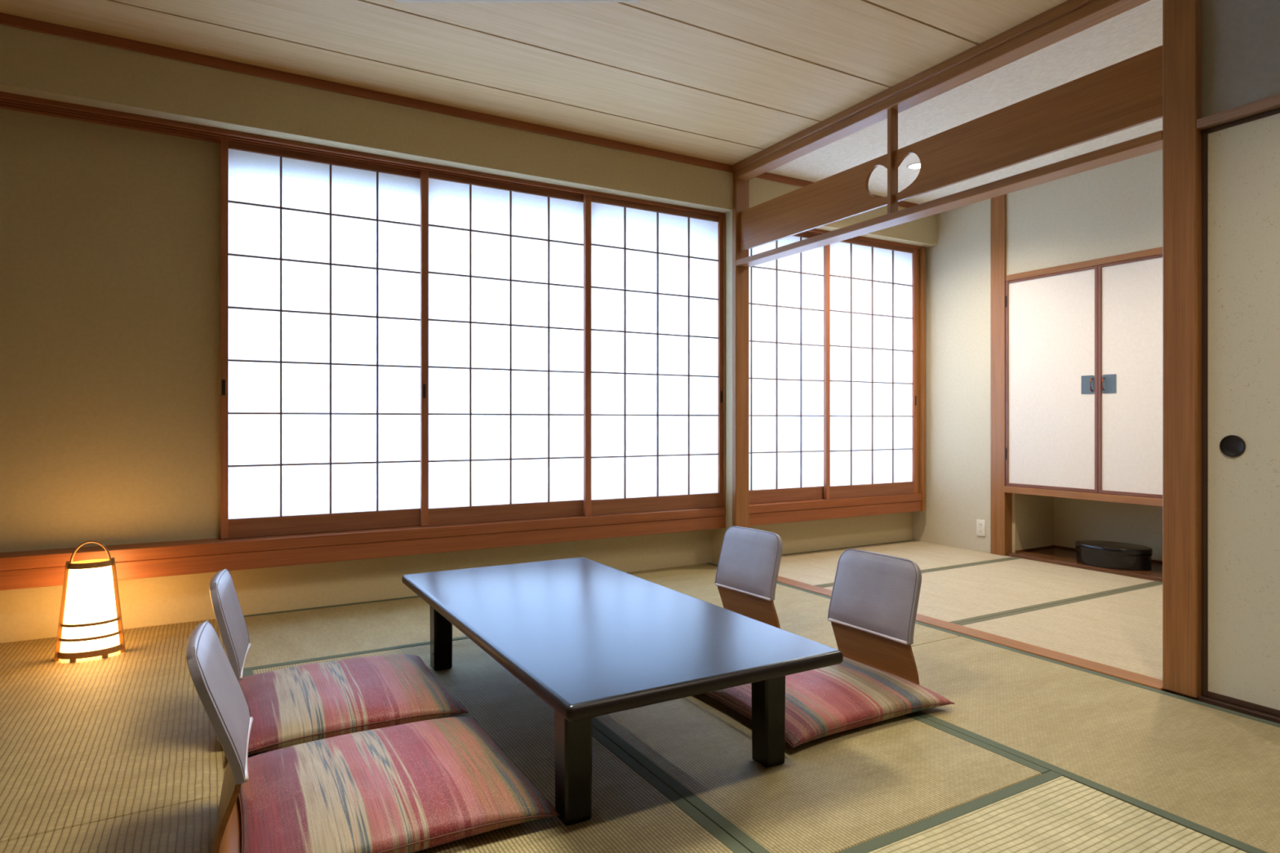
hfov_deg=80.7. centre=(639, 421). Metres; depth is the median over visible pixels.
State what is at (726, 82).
ceiling
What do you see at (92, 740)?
mat
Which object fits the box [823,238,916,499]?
window
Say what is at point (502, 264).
window
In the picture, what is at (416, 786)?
floor cushion
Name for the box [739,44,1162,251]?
transom
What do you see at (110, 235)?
wall
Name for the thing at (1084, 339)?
upper cabinet
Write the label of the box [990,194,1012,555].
trim
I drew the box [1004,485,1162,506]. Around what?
shelf
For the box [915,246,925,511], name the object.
trim
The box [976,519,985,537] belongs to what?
wall outlet
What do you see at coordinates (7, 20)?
trim
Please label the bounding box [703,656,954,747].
floor cushion
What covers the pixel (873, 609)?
chair
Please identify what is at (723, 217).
trim
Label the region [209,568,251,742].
chair
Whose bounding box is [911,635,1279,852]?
mat
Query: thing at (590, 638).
table
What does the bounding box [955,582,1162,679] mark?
mat
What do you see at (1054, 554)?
trim
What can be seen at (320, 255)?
window
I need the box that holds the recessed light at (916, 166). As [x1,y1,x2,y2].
[906,162,920,169]
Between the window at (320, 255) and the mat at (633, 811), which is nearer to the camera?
the mat at (633, 811)
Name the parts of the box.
lid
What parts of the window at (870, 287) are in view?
rail, rail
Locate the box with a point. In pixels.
(1100, 553)
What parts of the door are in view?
frame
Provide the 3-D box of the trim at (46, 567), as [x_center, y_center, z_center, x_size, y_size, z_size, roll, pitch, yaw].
[-1.857,0.611,3.505,5.452,0.132,0.170,0,0,-30]
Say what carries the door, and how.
in the wall at (1241, 38)
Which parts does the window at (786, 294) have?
rail, rail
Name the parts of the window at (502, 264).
frame, rail, rail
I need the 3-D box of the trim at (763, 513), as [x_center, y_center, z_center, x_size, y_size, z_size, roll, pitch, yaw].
[1.348,0.611,5.336,1.765,0.132,0.170,0,0,-30]
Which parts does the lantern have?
lamp shade, handle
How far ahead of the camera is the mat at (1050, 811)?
1.70 m
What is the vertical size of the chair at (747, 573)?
0.451 m
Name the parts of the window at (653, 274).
rail, rail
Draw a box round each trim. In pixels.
[0,12,733,173]
[0,91,725,217]
[0,506,725,591]
[722,216,725,506]
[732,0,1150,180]
[732,172,749,528]
[736,130,1162,266]
[749,493,921,525]
[756,172,918,208]
[777,575,1175,694]
[804,228,924,249]
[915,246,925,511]
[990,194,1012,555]
[1008,545,1162,582]
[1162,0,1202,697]
[1196,93,1279,130]
[1198,695,1279,724]
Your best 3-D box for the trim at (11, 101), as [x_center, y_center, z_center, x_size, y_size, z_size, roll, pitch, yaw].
[-1.859,-1.310,3.507,5.452,0.021,0.165,0,0,-30]
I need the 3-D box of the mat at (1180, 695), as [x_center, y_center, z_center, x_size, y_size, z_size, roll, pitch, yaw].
[2.922,0.945,2.631,1.784,0.051,1.068,0,0,-30]
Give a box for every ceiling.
[0,0,1067,164]
[767,0,1162,204]
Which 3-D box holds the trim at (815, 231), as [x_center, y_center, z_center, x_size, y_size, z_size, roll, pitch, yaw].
[1.349,-1.310,5.340,1.760,0.021,0.165,0,0,-30]
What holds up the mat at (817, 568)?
on the floor
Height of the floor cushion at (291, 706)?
0.096 m
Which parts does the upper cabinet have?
door rail, door rail, door, door frame, rail, handle plate, door frame, handle plate, door rail, door rail, door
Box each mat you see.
[0,618,253,842]
[0,795,220,852]
[242,638,751,852]
[243,595,468,671]
[592,693,1049,852]
[626,562,964,649]
[777,539,1016,586]
[818,557,1160,623]
[837,770,1246,852]
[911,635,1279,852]
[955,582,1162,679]
[1175,693,1198,700]
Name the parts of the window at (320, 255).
frame, rail, rail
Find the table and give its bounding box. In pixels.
[401,557,843,826]
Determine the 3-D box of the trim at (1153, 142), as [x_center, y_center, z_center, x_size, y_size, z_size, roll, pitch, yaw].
[1.240,-0.984,3.661,0.105,0.034,2.412,0,0,-30]
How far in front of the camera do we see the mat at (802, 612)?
3.84 m
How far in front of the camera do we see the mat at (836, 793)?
1.97 m
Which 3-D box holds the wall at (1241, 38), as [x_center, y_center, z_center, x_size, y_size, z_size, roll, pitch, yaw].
[2.619,-0.362,1.297,0.085,2.665,2.854,0,0,-30]
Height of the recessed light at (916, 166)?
0.006 m
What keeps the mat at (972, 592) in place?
on the floor
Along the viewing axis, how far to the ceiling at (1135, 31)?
3.81 m
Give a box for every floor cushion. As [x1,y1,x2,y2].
[226,653,468,759]
[238,716,559,852]
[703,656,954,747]
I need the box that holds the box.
[1075,540,1152,570]
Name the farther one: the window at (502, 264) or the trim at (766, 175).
the trim at (766, 175)
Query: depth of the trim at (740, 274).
4.71 m
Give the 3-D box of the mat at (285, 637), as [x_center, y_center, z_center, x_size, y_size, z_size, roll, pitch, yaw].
[-0.896,0.945,3.614,1.819,0.051,0.893,0,0,-30]
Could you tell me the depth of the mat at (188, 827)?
1.67 m
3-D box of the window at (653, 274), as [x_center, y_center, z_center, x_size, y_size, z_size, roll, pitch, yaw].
[0.100,-0.383,4.564,0.966,1.851,0.029,0,0,-30]
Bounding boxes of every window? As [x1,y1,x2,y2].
[220,139,420,539]
[420,169,583,526]
[583,194,722,515]
[749,231,823,504]
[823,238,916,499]
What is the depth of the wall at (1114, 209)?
5.34 m
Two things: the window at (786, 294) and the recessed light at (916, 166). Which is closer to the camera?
the recessed light at (916, 166)
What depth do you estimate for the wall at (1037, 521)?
5.19 m
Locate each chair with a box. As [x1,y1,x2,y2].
[186,620,253,852]
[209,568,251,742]
[715,525,782,628]
[827,548,921,684]
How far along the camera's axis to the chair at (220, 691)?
1.56 m
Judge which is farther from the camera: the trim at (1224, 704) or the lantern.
the lantern
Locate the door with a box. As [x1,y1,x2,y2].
[1202,107,1279,716]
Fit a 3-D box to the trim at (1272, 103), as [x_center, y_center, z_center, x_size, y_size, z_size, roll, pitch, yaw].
[2.112,-0.986,2.119,0.090,0.031,0.924,0,0,-30]
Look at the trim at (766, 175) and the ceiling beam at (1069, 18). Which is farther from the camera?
the trim at (766, 175)
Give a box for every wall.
[0,24,937,643]
[912,149,1162,553]
[1007,493,1162,560]
[1201,0,1279,117]
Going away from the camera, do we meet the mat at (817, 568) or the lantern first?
the lantern
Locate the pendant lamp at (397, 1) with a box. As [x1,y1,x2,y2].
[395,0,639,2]
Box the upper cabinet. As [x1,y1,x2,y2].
[1004,247,1162,506]
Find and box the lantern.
[53,540,125,662]

